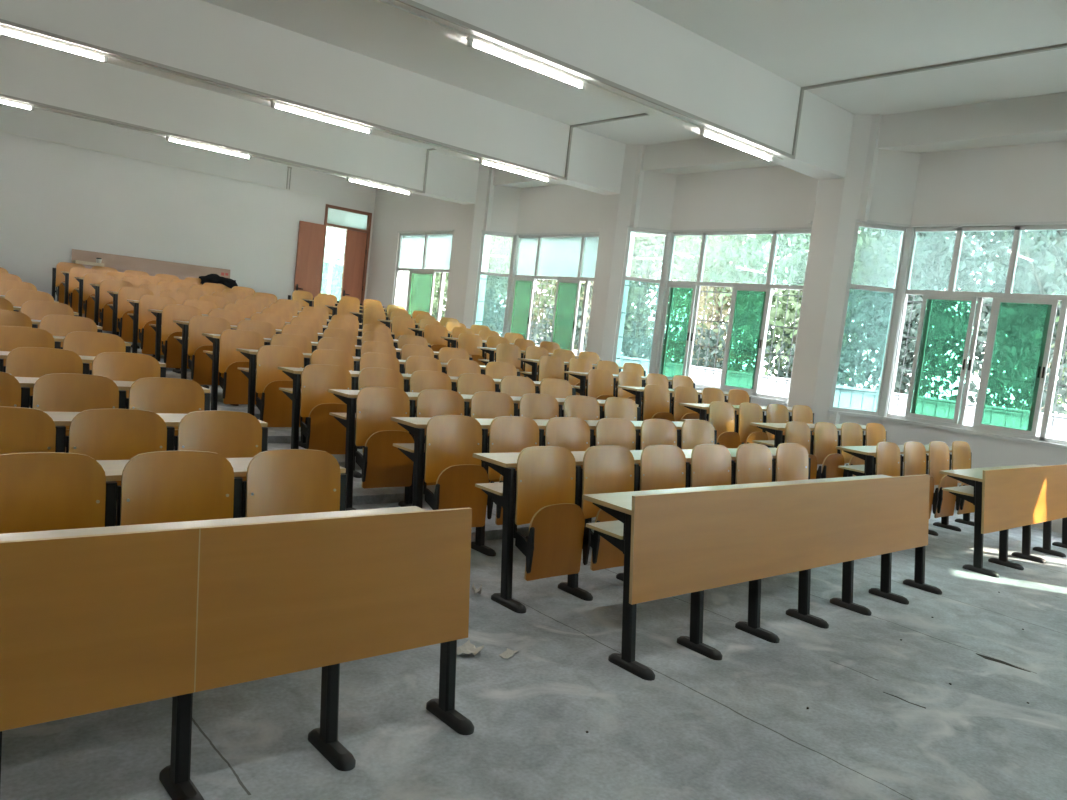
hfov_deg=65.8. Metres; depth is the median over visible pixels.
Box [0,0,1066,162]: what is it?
ceiling
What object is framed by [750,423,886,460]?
desk
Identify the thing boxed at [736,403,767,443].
chair
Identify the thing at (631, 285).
window grille
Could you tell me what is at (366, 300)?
chair
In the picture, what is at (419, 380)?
chair
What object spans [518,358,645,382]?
desk
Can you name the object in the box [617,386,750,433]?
desk
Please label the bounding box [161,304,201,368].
chair
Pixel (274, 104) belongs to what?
tube light
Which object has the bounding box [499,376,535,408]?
chair
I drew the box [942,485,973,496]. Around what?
shelf
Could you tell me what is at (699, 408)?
desk
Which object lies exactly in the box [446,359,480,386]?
chair
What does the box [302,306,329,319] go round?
chair
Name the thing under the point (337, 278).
tree
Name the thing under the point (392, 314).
chair
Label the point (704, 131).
tube light
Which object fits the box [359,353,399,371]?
chair
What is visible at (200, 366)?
chair
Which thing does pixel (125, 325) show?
chair
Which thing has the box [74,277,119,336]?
desk
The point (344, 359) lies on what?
chair
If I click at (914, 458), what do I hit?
chair
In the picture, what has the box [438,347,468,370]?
chair
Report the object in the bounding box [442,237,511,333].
tree
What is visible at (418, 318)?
chair
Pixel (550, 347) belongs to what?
chair
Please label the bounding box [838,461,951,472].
shelf
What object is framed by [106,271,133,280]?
chair
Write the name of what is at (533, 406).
chair
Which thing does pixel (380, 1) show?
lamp
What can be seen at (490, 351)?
desk
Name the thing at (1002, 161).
wall
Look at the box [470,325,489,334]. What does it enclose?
chair
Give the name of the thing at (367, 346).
chair
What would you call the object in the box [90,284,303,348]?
desk
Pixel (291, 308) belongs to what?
chair
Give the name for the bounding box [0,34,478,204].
ceiling beam
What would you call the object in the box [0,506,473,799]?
desk
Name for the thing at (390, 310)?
chair
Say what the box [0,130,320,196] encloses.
conduit
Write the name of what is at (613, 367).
chair
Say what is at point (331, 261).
window
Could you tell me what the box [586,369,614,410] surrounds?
chair
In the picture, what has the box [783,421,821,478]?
chair
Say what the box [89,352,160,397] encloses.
chair
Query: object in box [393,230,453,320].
window
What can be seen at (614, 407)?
chair
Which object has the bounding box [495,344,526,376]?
chair
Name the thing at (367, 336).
chair
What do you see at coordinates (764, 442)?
shelf
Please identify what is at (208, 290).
chair
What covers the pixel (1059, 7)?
ceiling beam
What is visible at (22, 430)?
chair
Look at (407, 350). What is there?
chair
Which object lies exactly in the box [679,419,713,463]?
chair
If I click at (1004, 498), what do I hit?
desk
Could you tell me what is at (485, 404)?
chair
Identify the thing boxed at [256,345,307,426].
chair
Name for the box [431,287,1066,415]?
hedge
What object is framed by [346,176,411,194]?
tube light
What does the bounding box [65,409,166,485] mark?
chair
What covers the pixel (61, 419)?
desk
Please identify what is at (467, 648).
paper scrap
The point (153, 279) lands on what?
chair
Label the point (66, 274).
desk
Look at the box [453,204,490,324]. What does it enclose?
column
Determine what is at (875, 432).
chair
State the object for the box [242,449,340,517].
chair
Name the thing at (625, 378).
chair
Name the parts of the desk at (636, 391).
leg, leg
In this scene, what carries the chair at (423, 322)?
attached to the desk at (387, 322)
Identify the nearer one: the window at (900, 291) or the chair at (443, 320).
the window at (900, 291)
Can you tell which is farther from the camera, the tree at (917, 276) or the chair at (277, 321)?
the tree at (917, 276)
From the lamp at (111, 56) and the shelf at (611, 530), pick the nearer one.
the shelf at (611, 530)
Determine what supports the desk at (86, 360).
on the floor
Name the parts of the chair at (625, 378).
backrest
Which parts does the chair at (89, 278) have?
backrest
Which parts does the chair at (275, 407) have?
backrest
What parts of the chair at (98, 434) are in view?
backrest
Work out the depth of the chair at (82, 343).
6.33 m
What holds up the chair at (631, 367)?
attached to the desk at (532, 375)
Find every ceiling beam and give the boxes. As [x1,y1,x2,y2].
[0,0,625,194]
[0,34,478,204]
[352,0,853,179]
[1043,0,1066,23]
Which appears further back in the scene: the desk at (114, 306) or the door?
the door
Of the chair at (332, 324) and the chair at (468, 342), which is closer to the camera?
the chair at (332, 324)
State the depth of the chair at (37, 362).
5.33 m
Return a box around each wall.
[0,100,375,300]
[366,92,1066,533]
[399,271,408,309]
[536,345,1066,440]
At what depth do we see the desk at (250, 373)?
7.26 m
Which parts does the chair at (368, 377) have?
backrest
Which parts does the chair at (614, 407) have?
backrest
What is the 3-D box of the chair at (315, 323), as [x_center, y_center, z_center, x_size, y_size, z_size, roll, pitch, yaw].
[-2.818,-0.672,10.288,0.454,0.705,0.232,2,7,-41]
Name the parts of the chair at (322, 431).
backrest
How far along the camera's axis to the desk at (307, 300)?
15.51 m
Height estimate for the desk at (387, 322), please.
0.826 m
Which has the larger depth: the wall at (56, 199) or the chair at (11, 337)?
the wall at (56, 199)
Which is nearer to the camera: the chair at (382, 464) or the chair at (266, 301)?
the chair at (382, 464)
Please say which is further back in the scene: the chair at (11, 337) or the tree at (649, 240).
the tree at (649, 240)
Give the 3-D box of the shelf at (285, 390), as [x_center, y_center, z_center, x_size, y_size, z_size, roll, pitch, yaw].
[-0.843,-0.035,7.617,3.055,0.016,0.237,2,7,-41]
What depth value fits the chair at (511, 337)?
13.68 m
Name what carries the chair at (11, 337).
attached to the desk at (58, 339)
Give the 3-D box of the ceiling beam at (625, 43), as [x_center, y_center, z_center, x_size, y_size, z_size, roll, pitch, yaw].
[-0.794,-3.206,6.076,11.800,0.750,0.340,2,7,-41]
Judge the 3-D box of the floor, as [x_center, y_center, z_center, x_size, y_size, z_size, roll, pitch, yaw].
[-0.821,0.574,6.498,12.520,1.066,22.450,2,7,-41]
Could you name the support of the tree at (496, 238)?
on the ground
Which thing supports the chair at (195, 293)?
attached to the desk at (96, 287)
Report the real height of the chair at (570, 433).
0.705 m
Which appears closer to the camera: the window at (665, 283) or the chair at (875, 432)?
the chair at (875, 432)
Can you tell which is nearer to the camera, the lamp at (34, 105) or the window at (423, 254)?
the lamp at (34, 105)
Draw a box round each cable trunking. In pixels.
[0,19,647,180]
[0,94,436,193]
[374,0,1066,159]
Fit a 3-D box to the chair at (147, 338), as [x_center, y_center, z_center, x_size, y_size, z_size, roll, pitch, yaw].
[-4.530,-0.904,9.974,0.454,0.705,0.232,2,7,-41]
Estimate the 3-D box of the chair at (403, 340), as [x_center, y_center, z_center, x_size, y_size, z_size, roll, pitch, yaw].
[-1.484,-0.447,10.273,0.454,0.705,0.232,2,7,-41]
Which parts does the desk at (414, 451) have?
leg, leg, leg, leg, leg, leg, leg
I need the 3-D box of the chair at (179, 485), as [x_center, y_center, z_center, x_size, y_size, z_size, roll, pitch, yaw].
[-1.410,0.570,3.282,0.444,0.705,0.232,2,7,-41]
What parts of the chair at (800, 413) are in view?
backrest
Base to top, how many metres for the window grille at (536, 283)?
2.305 m
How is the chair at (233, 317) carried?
attached to the desk at (158, 313)
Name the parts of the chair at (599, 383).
backrest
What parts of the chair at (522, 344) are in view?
backrest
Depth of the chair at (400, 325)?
13.36 m
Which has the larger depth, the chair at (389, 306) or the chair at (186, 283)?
the chair at (389, 306)
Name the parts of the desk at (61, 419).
leg, leg, leg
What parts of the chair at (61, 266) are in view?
backrest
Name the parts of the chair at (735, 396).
backrest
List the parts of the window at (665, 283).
frame, sash, sash, sash, sash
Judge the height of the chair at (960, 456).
0.705 m
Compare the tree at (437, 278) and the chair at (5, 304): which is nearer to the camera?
the chair at (5, 304)
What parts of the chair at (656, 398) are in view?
backrest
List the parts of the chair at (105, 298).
backrest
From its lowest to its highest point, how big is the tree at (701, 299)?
6.963 m
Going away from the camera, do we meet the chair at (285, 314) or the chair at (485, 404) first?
the chair at (485, 404)
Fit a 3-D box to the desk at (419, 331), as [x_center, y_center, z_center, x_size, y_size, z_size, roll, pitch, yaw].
[-0.994,-0.643,13.257,2.148,0.826,0.561,2,7,-41]
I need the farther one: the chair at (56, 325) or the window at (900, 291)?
the window at (900, 291)
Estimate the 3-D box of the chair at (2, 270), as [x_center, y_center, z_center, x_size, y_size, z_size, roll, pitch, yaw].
[-6.882,-1.341,10.398,0.444,0.705,0.232,2,7,-41]
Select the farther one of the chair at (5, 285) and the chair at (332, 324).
the chair at (332, 324)
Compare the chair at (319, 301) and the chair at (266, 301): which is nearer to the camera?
the chair at (266, 301)
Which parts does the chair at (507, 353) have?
backrest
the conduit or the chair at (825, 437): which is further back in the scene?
the conduit
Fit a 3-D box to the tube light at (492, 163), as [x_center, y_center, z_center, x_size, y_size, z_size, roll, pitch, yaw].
[-0.246,-3.193,11.459,1.250,0.078,0.060,2,7,-41]
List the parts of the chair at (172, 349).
backrest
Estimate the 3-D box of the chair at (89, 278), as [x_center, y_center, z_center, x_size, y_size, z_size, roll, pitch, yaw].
[-6.352,-1.498,12.094,0.454,0.705,0.232,2,7,-41]
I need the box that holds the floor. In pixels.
[0,322,1066,799]
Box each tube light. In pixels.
[0,24,107,62]
[0,97,33,110]
[166,135,251,158]
[271,100,372,133]
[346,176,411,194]
[466,34,586,89]
[479,157,550,181]
[699,127,773,161]
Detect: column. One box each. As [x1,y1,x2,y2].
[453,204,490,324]
[586,194,634,365]
[788,178,844,415]
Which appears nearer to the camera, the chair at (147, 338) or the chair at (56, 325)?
the chair at (56, 325)
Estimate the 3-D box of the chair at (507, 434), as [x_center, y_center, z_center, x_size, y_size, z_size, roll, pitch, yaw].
[-0.107,0.475,5.596,0.454,0.705,0.232,2,7,-41]
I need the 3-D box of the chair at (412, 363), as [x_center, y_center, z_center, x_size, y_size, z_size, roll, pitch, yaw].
[-1.085,-0.077,8.271,0.454,0.705,0.232,2,7,-41]
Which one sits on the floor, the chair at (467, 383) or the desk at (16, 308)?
the desk at (16, 308)
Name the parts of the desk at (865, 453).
leg, leg, leg, leg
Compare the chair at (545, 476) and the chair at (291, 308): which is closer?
the chair at (545, 476)
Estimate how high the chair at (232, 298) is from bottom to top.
0.705 m
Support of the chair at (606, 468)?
attached to the desk at (503, 493)
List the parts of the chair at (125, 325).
backrest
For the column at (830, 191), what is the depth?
10.09 m
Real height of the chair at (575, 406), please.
0.705 m
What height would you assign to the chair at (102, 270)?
0.705 m
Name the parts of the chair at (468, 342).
backrest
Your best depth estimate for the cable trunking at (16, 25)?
9.07 m
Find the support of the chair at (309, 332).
attached to the desk at (183, 340)
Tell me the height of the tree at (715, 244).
5.933 m
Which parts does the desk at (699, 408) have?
leg, leg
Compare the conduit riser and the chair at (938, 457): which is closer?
the chair at (938, 457)
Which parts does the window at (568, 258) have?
frame, glass, sash, pane, frame, pane, sash, glass, pane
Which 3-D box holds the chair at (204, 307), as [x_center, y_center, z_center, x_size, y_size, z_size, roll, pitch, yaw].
[-4.152,-0.891,10.303,0.454,0.705,0.232,2,7,-41]
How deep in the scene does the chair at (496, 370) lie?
8.96 m
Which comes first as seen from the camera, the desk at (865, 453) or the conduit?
the desk at (865, 453)
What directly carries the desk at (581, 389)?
on the floor
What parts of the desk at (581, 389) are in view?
leg, leg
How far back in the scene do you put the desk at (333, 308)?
14.67 m
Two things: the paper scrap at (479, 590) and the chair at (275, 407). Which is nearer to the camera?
the paper scrap at (479, 590)
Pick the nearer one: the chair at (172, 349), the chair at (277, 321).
the chair at (172, 349)
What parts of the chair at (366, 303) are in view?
backrest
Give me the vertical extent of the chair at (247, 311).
0.705 m
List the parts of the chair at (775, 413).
backrest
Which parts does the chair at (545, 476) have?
backrest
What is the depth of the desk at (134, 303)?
9.86 m
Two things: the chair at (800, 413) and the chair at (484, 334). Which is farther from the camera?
the chair at (484, 334)
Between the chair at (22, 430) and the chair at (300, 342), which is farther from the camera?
the chair at (300, 342)
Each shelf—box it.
[237,367,248,371]
[279,388,300,393]
[329,412,415,419]
[393,443,487,452]
[475,482,502,495]
[586,520,623,539]
[752,440,865,445]
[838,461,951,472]
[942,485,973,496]
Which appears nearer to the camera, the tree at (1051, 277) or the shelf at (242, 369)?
the shelf at (242, 369)
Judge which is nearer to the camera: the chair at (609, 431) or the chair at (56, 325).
the chair at (609, 431)
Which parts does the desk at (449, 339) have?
leg, leg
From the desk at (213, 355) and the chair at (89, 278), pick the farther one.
the chair at (89, 278)
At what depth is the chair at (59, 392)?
4.67 m
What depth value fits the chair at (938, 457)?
7.95 m
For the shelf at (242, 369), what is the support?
attached to the desk at (250, 373)
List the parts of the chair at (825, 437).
backrest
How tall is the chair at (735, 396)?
0.705 m
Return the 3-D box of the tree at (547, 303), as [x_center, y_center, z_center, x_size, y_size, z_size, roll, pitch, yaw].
[1.813,-3.822,23.401,4.749,7.556,4.372,4,5,-24]
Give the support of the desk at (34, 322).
on the floor
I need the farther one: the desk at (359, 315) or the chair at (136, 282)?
the desk at (359, 315)
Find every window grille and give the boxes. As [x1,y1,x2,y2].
[476,247,592,351]
[616,235,809,396]
[836,231,1066,440]
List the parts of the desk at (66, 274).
leg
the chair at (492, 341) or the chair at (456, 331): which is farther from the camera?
the chair at (456, 331)
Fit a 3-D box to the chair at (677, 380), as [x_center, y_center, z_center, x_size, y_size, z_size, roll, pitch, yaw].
[2.008,0.035,10.963,0.448,0.705,0.232,2,7,-41]
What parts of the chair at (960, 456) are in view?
backrest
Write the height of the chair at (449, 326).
0.705 m
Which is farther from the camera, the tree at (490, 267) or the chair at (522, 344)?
the tree at (490, 267)
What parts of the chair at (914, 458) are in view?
backrest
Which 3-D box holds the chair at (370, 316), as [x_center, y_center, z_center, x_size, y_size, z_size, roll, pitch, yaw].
[-2.694,-1.190,14.041,0.448,0.705,0.232,2,7,-41]
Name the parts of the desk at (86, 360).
leg, leg, leg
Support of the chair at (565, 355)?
attached to the floor
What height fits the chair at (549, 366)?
0.705 m
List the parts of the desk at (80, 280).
leg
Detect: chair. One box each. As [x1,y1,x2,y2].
[0,267,8,273]
[0,273,21,281]
[0,280,36,295]
[0,298,13,310]
[0,310,31,327]
[0,326,54,365]
[0,372,20,406]
[0,406,55,453]
[0,452,105,533]
[3,347,82,395]
[5,289,53,311]
[21,301,73,328]
[30,373,118,435]
[40,315,96,346]
[56,262,84,305]
[61,331,125,369]
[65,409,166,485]
[68,267,99,313]
[83,273,114,321]
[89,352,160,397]
[91,266,117,273]
[99,279,132,331]
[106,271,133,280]
[116,450,233,525]
[117,287,153,342]
[121,277,150,287]
[124,270,148,277]
[126,377,204,435]
[138,295,176,354]
[139,284,170,295]
[140,275,165,284]
[155,274,178,281]
[157,281,184,291]
[160,291,192,304]
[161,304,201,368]
[172,279,196,287]
[174,410,261,480]
[176,288,205,299]
[183,299,217,314]
[184,277,202,284]
[188,316,230,384]
[191,285,216,295]
[198,295,229,308]
[202,283,226,291]
[208,309,244,329]
[211,292,239,303]
[219,329,264,404]
[222,289,247,298]
[223,304,255,318]
[232,286,254,294]
[235,299,264,312]
[237,320,275,344]
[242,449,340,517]
[245,295,271,307]
[250,313,284,332]
[252,292,277,302]
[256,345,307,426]
[261,308,292,321]
[269,303,297,315]
[271,334,312,352]
[276,299,301,310]
[281,324,318,341]
[290,317,323,337]
[292,290,312,306]
[297,311,327,325]
[300,364,357,453]
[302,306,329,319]
[310,349,354,370]
[313,296,334,314]
[317,293,336,302]
[317,337,356,356]
[323,328,357,344]
[327,320,358,335]
[331,315,359,328]
[337,302,359,318]
[339,299,359,308]
[341,296,359,304]
[355,387,413,488]
[357,368,404,451]
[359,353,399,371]
[360,341,396,357]
[361,332,393,345]
[362,299,381,315]
[362,302,382,320]
[362,309,385,328]
[362,324,390,334]
[363,305,383,311]
[386,305,404,314]
[387,308,407,317]
[389,312,410,329]
[391,316,414,344]
[397,335,427,355]
[400,344,433,367]
[404,356,441,384]
[409,371,451,413]
[411,311,430,320]
[415,315,435,327]
[415,389,464,485]
[418,319,440,336]
[423,324,447,351]
[423,415,493,526]
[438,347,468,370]
[440,317,458,325]
[445,322,465,347]
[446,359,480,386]
[451,327,473,347]
[456,373,495,414]
[457,333,485,372]
[469,391,514,481]
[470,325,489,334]
[479,330,499,345]
[484,362,516,388]
[485,336,509,364]
[487,416,539,524]
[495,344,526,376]
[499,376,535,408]
[504,333,523,342]
[514,339,535,377]
[514,446,590,580]
[518,393,558,434]
[523,346,548,390]
[537,356,563,387]
[539,341,559,355]
[539,378,572,409]
[544,417,589,467]
[553,349,574,366]
[562,395,599,434]
[567,358,592,395]
[579,351,599,368]
[580,445,634,570]
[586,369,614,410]
[594,418,639,465]
[596,360,618,396]
[603,397,640,434]
[616,371,641,419]
[623,363,643,375]
[638,445,685,490]
[639,419,676,449]
[641,384,677,429]
[644,373,667,387]
[670,375,692,396]
[672,386,699,434]
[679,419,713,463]
[689,444,730,486]
[700,388,724,413]
[707,401,743,461]
[726,389,748,444]
[734,443,771,483]
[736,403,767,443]
[764,404,788,458]
[774,443,808,481]
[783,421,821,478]
[790,405,813,452]
[811,422,847,478]
[838,422,864,476]
[863,423,885,474]
[874,442,899,476]
[901,441,938,518]
[927,441,960,517]
[950,441,974,514]
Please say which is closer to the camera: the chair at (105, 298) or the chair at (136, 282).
the chair at (105, 298)
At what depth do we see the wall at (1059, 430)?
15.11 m
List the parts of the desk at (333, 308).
leg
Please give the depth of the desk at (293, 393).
6.58 m
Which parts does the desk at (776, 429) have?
leg, leg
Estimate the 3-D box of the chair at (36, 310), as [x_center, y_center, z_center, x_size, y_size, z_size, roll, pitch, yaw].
[-4.511,-0.557,7.640,0.444,0.705,0.232,2,7,-41]
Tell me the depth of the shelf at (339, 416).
5.96 m
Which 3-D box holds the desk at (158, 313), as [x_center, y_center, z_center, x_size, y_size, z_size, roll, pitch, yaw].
[-3.108,-0.549,10.242,3.075,0.826,0.561,2,7,-41]
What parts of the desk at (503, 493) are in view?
leg, leg, leg, leg, leg, leg, leg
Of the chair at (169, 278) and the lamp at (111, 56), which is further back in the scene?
the chair at (169, 278)
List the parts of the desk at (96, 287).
leg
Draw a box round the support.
[52,268,55,299]
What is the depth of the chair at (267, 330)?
9.02 m
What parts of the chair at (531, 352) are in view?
backrest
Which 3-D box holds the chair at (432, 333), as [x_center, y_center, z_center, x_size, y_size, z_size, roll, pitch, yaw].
[-1.479,-0.794,12.628,0.448,0.705,0.232,2,7,-41]
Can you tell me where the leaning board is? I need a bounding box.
[71,249,229,316]
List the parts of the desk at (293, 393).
leg, leg, leg, leg, leg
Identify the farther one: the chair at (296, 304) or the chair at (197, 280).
the chair at (197, 280)
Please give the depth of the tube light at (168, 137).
12.31 m
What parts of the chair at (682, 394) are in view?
backrest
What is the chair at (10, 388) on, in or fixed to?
attached to the desk at (25, 382)
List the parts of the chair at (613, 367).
backrest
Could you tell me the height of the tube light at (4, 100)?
0.078 m
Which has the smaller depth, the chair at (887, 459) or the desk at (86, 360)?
the desk at (86, 360)
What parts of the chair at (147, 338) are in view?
backrest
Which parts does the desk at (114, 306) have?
leg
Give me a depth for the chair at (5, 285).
9.03 m
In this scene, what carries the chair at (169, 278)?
attached to the support
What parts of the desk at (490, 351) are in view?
leg, leg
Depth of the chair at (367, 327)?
10.98 m
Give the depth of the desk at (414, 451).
5.38 m
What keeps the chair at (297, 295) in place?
attached to the support
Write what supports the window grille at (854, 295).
in the wall at (1002, 161)
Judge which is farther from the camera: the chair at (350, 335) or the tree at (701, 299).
the tree at (701, 299)
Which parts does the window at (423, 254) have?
pane, glass, sash, pane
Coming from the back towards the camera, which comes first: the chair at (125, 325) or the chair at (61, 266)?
the chair at (61, 266)
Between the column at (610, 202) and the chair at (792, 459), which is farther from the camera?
the column at (610, 202)
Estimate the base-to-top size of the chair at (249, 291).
0.705 m
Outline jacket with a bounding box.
[199,274,237,288]
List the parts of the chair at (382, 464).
backrest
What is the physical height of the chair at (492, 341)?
0.705 m
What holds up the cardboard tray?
on the chair at (61, 266)
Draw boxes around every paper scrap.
[457,640,483,655]
[472,583,481,593]
[499,648,516,658]
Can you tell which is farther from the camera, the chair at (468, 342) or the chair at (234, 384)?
the chair at (468, 342)
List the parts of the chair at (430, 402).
backrest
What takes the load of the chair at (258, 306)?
attached to the desk at (114, 306)
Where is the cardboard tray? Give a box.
[73,260,103,266]
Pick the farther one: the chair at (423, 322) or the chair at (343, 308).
the chair at (343, 308)
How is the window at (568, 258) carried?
in the wall at (1002, 161)
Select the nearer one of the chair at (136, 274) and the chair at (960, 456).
the chair at (960, 456)
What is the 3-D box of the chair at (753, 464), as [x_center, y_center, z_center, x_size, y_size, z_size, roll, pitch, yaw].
[1.608,0.679,5.907,0.454,0.705,0.232,2,7,-41]
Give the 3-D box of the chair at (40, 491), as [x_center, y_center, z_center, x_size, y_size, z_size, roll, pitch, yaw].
[-1.780,0.556,2.960,0.444,0.705,0.232,2,7,-41]
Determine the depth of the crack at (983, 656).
4.44 m
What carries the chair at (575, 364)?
attached to the desk at (532, 375)
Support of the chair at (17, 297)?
attached to the desk
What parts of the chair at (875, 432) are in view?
backrest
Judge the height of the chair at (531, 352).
0.705 m
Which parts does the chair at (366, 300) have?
backrest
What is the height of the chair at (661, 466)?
0.705 m
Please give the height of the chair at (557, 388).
0.705 m
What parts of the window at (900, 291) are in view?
frame, sash, sash, sash, sash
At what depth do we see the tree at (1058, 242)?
13.53 m
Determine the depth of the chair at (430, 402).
6.30 m
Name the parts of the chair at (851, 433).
backrest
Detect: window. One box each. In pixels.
[324,227,343,293]
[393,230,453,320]
[473,230,599,355]
[612,221,812,405]
[828,219,1066,448]
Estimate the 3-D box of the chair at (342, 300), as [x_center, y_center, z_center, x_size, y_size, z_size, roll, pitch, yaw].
[-3.516,-1.571,15.795,0.448,0.705,0.232,2,7,-41]
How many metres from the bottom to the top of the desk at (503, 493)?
0.758 m
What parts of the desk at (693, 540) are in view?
leg, leg, leg, panel, leg, leg, leg, leg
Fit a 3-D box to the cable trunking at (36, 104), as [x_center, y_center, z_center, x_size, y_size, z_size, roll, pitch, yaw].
[-4.766,-3.983,10.043,10.370,0.769,3.540,2,7,-41]
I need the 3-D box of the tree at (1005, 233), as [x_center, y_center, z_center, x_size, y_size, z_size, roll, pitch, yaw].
[11.248,-3.049,17.325,5.298,9.155,5.755,7,5,4]
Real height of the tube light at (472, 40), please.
0.078 m
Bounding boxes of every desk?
[0,351,165,377]
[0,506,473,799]
[13,306,78,315]
[15,377,210,410]
[31,320,101,332]
[43,411,267,452]
[53,336,130,352]
[61,271,100,325]
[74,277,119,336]
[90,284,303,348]
[96,457,346,526]
[107,291,331,357]
[127,300,361,373]
[148,309,394,388]
[173,320,430,405]
[202,333,472,419]
[236,348,519,448]
[278,367,574,477]
[302,299,386,314]
[325,305,411,315]
[328,389,639,510]
[350,312,439,325]
[377,319,444,335]
[391,417,716,555]
[408,328,477,346]
[441,337,561,359]
[473,448,810,613]
[477,347,600,369]
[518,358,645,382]
[564,371,694,395]
[582,474,941,680]
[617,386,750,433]
[679,403,813,431]
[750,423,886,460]
[836,445,973,535]
[939,464,1066,577]
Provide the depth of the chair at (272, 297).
13.82 m
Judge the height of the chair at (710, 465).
0.705 m
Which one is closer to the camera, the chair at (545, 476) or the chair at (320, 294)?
the chair at (545, 476)
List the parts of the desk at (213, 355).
leg, leg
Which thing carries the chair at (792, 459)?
attached to the desk at (503, 493)
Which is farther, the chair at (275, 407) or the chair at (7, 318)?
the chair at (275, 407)
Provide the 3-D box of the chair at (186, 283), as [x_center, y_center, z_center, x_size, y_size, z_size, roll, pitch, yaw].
[-5.825,-1.655,13.787,0.454,0.705,0.232,2,7,-41]
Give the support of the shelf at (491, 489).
attached to the desk at (503, 493)
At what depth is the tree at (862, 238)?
17.56 m
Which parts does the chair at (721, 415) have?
backrest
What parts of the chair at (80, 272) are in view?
backrest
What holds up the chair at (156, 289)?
attached to the desk at (96, 287)
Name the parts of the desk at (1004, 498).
leg, leg, panel, leg, leg, leg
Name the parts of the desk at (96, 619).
leg, panel, leg, leg, panel, leg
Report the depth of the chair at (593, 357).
12.38 m
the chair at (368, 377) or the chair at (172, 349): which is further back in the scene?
the chair at (172, 349)
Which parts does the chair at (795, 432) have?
backrest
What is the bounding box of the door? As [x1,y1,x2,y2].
[294,204,371,316]
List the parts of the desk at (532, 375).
leg, leg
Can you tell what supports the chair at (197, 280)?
attached to the support
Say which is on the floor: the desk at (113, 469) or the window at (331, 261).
the desk at (113, 469)
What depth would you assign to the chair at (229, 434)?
4.33 m
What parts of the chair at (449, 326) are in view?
backrest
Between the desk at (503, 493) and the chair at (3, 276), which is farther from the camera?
the chair at (3, 276)
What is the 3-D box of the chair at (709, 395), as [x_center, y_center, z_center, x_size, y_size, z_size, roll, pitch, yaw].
[2.194,0.217,9.949,0.448,0.705,0.232,2,7,-41]
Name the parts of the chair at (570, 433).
backrest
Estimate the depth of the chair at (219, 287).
14.19 m
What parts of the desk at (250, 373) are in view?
leg, leg, leg, leg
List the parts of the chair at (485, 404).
backrest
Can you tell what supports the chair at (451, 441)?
attached to the desk at (414, 451)
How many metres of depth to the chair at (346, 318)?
11.68 m
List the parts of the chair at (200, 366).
backrest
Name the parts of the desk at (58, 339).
leg, leg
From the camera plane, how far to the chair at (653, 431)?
6.62 m
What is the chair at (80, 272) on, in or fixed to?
attached to the desk at (66, 274)
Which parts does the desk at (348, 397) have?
leg, leg, leg, leg, leg, leg, leg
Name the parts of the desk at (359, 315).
leg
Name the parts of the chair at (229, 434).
backrest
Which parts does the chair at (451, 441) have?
backrest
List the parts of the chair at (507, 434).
backrest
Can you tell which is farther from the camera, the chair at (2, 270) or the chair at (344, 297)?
the chair at (344, 297)
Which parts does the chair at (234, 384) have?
backrest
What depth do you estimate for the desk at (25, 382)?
4.82 m
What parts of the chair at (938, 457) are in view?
backrest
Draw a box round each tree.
[321,226,434,300]
[321,229,346,295]
[325,245,483,318]
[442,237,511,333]
[483,236,582,338]
[486,239,508,331]
[502,234,660,350]
[549,232,724,360]
[649,235,761,362]
[654,235,789,372]
[665,227,934,388]
[773,228,924,386]
[838,228,1029,399]
[910,230,1066,413]
[932,231,1066,414]
[1033,237,1066,407]
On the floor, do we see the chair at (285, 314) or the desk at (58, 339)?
the desk at (58, 339)
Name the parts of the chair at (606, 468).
backrest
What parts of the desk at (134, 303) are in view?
leg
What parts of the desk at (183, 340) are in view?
leg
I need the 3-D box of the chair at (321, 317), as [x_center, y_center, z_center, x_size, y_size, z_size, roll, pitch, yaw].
[-3.018,-0.850,11.290,0.454,0.705,0.232,2,7,-41]
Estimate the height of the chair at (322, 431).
0.705 m
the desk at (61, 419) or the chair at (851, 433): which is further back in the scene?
the chair at (851, 433)
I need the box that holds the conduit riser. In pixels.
[286,167,291,189]
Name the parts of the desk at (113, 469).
leg, leg, leg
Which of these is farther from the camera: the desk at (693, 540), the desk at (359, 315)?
the desk at (359, 315)
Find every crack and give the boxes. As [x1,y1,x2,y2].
[884,692,925,708]
[976,653,1029,671]
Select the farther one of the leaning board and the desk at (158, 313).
the leaning board
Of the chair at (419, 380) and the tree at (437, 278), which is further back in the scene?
the tree at (437, 278)
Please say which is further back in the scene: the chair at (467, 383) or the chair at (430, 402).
the chair at (467, 383)
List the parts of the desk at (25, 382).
leg, leg, leg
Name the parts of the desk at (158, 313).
leg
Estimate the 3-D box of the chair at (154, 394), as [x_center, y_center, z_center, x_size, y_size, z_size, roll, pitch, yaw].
[-2.200,0.228,4.951,0.444,0.705,0.232,2,7,-41]
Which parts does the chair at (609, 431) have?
backrest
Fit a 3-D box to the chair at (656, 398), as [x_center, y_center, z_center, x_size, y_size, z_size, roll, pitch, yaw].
[1.410,0.189,9.267,0.448,0.705,0.232,2,7,-41]

